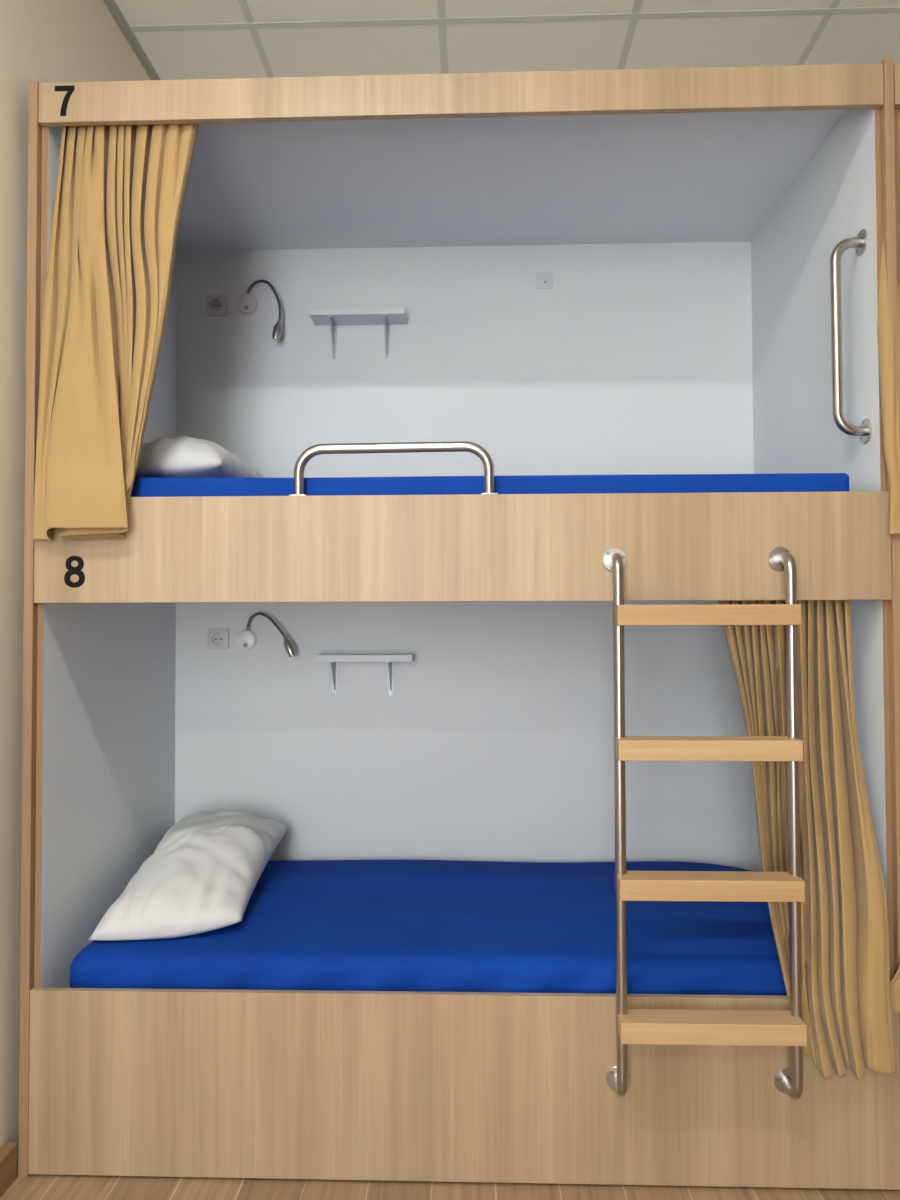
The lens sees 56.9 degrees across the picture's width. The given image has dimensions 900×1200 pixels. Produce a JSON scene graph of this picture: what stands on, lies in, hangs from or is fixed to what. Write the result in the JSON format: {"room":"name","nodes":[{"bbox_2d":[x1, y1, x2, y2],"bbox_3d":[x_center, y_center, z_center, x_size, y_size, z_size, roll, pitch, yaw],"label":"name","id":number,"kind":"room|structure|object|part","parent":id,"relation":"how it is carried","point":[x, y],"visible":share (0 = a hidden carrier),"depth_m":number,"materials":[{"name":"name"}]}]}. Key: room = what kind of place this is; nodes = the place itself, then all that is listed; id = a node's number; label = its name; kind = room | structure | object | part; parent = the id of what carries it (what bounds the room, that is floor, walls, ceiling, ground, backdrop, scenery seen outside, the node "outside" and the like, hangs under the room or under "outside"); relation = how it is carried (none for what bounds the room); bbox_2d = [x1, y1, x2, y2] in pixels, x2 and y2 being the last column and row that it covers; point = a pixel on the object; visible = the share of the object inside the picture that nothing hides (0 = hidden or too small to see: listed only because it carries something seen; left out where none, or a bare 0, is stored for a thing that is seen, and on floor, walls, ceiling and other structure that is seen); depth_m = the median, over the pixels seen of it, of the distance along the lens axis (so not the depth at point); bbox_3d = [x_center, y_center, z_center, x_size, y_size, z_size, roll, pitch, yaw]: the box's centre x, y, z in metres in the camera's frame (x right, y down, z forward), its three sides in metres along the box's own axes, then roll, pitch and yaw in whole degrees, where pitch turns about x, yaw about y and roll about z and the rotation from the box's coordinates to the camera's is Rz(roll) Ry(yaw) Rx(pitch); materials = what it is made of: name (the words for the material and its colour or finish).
{"room":"dormitory","nodes":[
{"label":"dormitory","id":0,"kind":"room"},
{"bbox_2d":[0,0,149,1161],"bbox_3d":[-1.152,-0.278,0.343,0.100,3.190,5.500,0,-1,2],"label":"wall","id":1,"kind":"structure","parent":0,"point":[42,41],"depth_m":2.00,"materials":[{"name":"beige paint"}]},
{"bbox_2d":[0,1142,16,1196],"bbox_3d":[-1.099,1.261,-0.247,0.030,0.084,4.399,0,-1,2],"label":"baseboard","id":2,"kind":"structure","parent":1,"relation":"attached to","point":[8,1150],"depth_m":1.92,"materials":[{"name":"brown wood"}]},
{"bbox_2d":[103,0,160,79],"bbox_3d":[-1.097,-1.863,0.330,0.022,0.023,5.400,0,-1,2],"label":"trim","id":3,"kind":"structure","parent":1,"relation":"attached to","point":[111,5],"depth_m":2.67,"materials":[{"name":"grey metal"}]},
{"bbox_2d":[0,1162,899,1199],"bbox_3d":[1.230,1.358,0.230,4.855,0.100,5.500,0,-1,2],"label":"floor","id":4,"kind":"structure","parent":0,"point":[34,1186],"depth_m":1.90,"materials":[{"name":"brown wood"}]},
{"bbox_2d":[18,58,899,1189],"bbox_3d":[0.028,0.052,2.425,2.067,2.624,0.951,0,-1,2],"label":"bunk bed","id":5,"kind":"object","parent":4,"relation":"on","point":[687,223],"visible":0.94,"depth_m":2.31,"materials":[{"name":"brown wood"}]},
{"bbox_3d":[-0.993,0.060,2.457,0.023,2.617,0.950,0,-1,2],"label":"panel","id":6,"kind":"part","parent":5,"relation":"part of","materials":[{"name":"brown wood"}]},
{"bbox_3d":[-0.973,0.058,2.441,0.016,2.600,0.880,0,-1,2],"label":"lining panel","id":7,"kind":"part","parent":5,"relation":"part of","materials":[{"name":"grey laminate"}]},
{"bbox_2d":[32,123,198,539],"bbox_3d":[-0.803,-0.680,2.000,0.386,1.078,0.136,0,-1,2],"label":"curtain","id":8,"kind":"object","parent":5,"relation":"hanging from","point":[120,193],"visible":0.99,"depth_m":2.01,"materials":[{"name":"beige fabric"}]},
{"bbox_2d":[206,295,226,315],"bbox_3d":[-0.815,-1.029,2.898,0.073,0.073,0.010,0,-1,2],"label":"wall socket","id":9,"kind":"object","parent":5,"relation":"attached to","point":[216,305],"visible":1,"depth_m":2.89,"materials":[{"name":"grey plastic"}]},
{"bbox_2d":[207,628,228,649],"bbox_3d":[-0.801,0.135,2.869,0.073,0.073,0.010,0,-1,2],"label":"wall socket","id":10,"kind":"object","parent":5,"relation":"attached to","point":[217,638],"visible":1,"depth_m":2.87,"materials":[{"name":"grey plastic"}]},
{"bbox_2d":[237,280,281,340],"bbox_3d":[-0.656,-0.994,2.868,0.180,0.222,0.042,-1,-2,23],"label":"reading lamp","id":11,"kind":"object","parent":5,"relation":"attached to","point":[247,304],"visible":1,"depth_m":2.88,"materials":[{"name":"grey plastic"}]},
{"bbox_2d":[236,612,294,656],"bbox_3d":[-0.629,0.118,2.838,0.226,0.153,0.037,-1,-1,18],"label":"reading lamp","id":12,"kind":"object","parent":5,"relation":"attached to","point":[246,639],"visible":1,"depth_m":2.85,"materials":[{"name":"white plastic"}]},
{"bbox_2d":[309,307,406,358],"bbox_3d":[-0.311,-0.909,2.834,0.322,0.143,0.100,0,-1,2],"label":"wall shelf","id":13,"kind":"object","parent":5,"relation":"attached to","point":[333,317],"visible":1,"depth_m":2.82,"materials":[{"name":"white laminate"}]},
{"bbox_2d":[315,654,413,694],"bbox_3d":[-0.286,0.255,2.805,0.322,0.143,0.100,0,-1,2],"label":"wall shelf","id":14,"kind":"object","parent":5,"relation":"attached to","point":[333,659],"visible":1,"depth_m":2.76,"materials":[{"name":"white laminate"}]},
{"bbox_2d":[289,441,497,495],"bbox_3d":[-0.134,-0.313,1.982,0.494,0.129,0.034,0,-1,2],"label":"guard rail","id":15,"kind":"object","parent":5,"relation":"on","point":[450,446],"visible":0.91,"depth_m":1.97,"materials":[{"name":"silver metal"}]},
{"bbox_2d":[70,860,786,994],"bbox_3d":[0.043,0.941,2.391,1.927,0.172,0.850,0,-1,2],"label":"mattress","id":16,"kind":"object","parent":5,"relation":"on","point":[327,925],"visible":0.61,"depth_m":2.09,"materials":[{"name":"blue fabric"}]},
{"bbox_2d":[89,810,288,939],"bbox_3d":[-0.729,0.766,2.430,0.400,0.194,0.723,0,-1,2],"label":"pillow","id":17,"kind":"object","parent":16,"relation":"on","point":[203,874],"visible":1,"depth_m":2.23,"materials":[{"name":"white fabric"}]},
{"bbox_3d":[0.042,0.064,2.858,2.020,2.602,0.016,0,-1,2],"label":"panel","id":18,"kind":"part","parent":5,"relation":"part of","materials":[{"name":"grey laminate"}]},
{"bbox_2d":[130,473,849,496],"bbox_3d":[0.022,-0.219,2.424,1.898,0.159,0.836,0,-1,2],"label":"mattress","id":19,"kind":"object","parent":5,"relation":"on","point":[793,482],"visible":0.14,"depth_m":2.01,"materials":[{"name":"blue fabric"}]},
{"bbox_2d":[135,436,264,477],"bbox_3d":[-0.776,-0.399,2.504,0.340,0.163,0.644,0,-1,2],"label":"pillow","id":20,"kind":"object","parent":19,"relation":"on","point":[182,456],"visible":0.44,"depth_m":2.23,"materials":[{"name":"white fabric"}]},
{"bbox_3d":[0.025,-1.246,2.441,1.990,0.016,0.882,0,-1,2],"label":"panel","id":21,"kind":"part","parent":5,"relation":"part of","materials":[{"name":"grey laminate"}]},
{"bbox_2d":[537,272,552,288],"bbox_3d":[0.328,-1.103,2.866,0.055,0.055,0.007,0,-1,2],"label":"cover plate","id":22,"kind":"object","parent":5,"relation":"attached to","point":[544,280],"visible":1,"depth_m":2.86,"materials":[{"name":"white plastic"}]},
{"bbox_2d":[602,547,806,1098],"bbox_3d":[0.576,0.502,1.860,0.440,1.254,0.125,0,-1,2],"label":"ladder","id":23,"kind":"object","parent":5,"relation":"attached to","point":[633,1026],"visible":1,"depth_m":1.81,"materials":[{"name":"silver metal"}]},
{"bbox_3d":[0.382,0.503,1.883,0.024,1.221,0.087,0,-1,5],"label":"rail","id":24,"kind":"part","parent":23,"relation":"part of","materials":[{"name":"silver metal"}]},
{"bbox_3d":[0.765,0.501,1.871,0.024,1.221,0.087,0,-1,5],"label":"rail","id":25,"kind":"part","parent":23,"relation":"part of","materials":[{"name":"silver metal"}]},
{"bbox_2d":[718,600,896,1079],"bbox_3d":[0.825,0.503,1.951,0.358,1.124,0.196,0,-1,2],"label":"curtain","id":26,"kind":"object","parent":5,"relation":"hanging from","point":[847,1012],"visible":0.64,"depth_m":1.92,"materials":[{"name":"beige fabric"}]},
{"bbox_3d":[1.031,0.050,2.379,0.014,2.600,0.880,0,-1,2],"label":"lining panel","id":27,"kind":"part","parent":5,"relation":"part of","materials":[{"name":"grey laminate"}]},
{"bbox_2d":[830,229,871,443],"bbox_3d":[0.971,-0.643,2.027,0.079,0.526,0.066,0,-1,2],"label":"grab bar","id":28,"kind":"object","parent":5,"relation":"attached to","point":[864,431],"visible":1,"depth_m":2.02,"materials":[{"name":"silver metal"}]},
{"bbox_3d":[1.050,0.049,2.394,0.022,2.624,0.950,0,-1,2],"label":"panel","id":29,"kind":"part","parent":5,"relation":"part of","materials":[{"name":"brown wood"}]},
{"bbox_2d":[893,63,899,289],"bbox_3d":[2.084,0.045,2.362,2.043,2.624,0.950,0,-1,2],"label":"bunk bed","id":30,"kind":"object","parent":4,"relation":"on","point":[896,65],"visible":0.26,"depth_m":1.96,"materials":[{"name":"brown wood"}]},
{"bbox_2d":[877,108,899,534],"bbox_3d":[1.199,-0.687,1.934,0.386,1.078,0.136,0,-1,2],"label":"curtain","id":31,"kind":"object","parent":30,"relation":"hanging from","point":[890,403],"visible":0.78,"depth_m":1.93,"materials":[{"name":"beige fabric"}]},
{"bbox_2d":[890,965,899,1012],"bbox_3d":[1.160,0.433,1.942,0.354,1.008,0.114,0,-1,2],"label":"curtain","id":32,"kind":"object","parent":30,"relation":"hanging from","point":[895,982],"visible":0.56,"depth_m":1.88,"materials":[{"name":"beige fabric"}]},
{"bbox_2d":[115,0,899,79],"bbox_3d":[1.220,-1.911,0.310,4.855,0.060,5.500,0,-1,2],"label":"ceiling","id":33,"kind":"structure","parent":0,"point":[869,38],"depth_m":2.68,"materials":[{"name":"tile"}]},
{"bbox_2d":[129,0,899,77],"bbox_3d":[1.268,-1.882,0.258,4.755,0.003,5.400,0,-1,2],"label":"grid","id":34,"kind":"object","parent":33,"relation":"attached to","point":[635,15],"depth_m":2.61,"materials":[{"name":"silver metal"}]}
]}

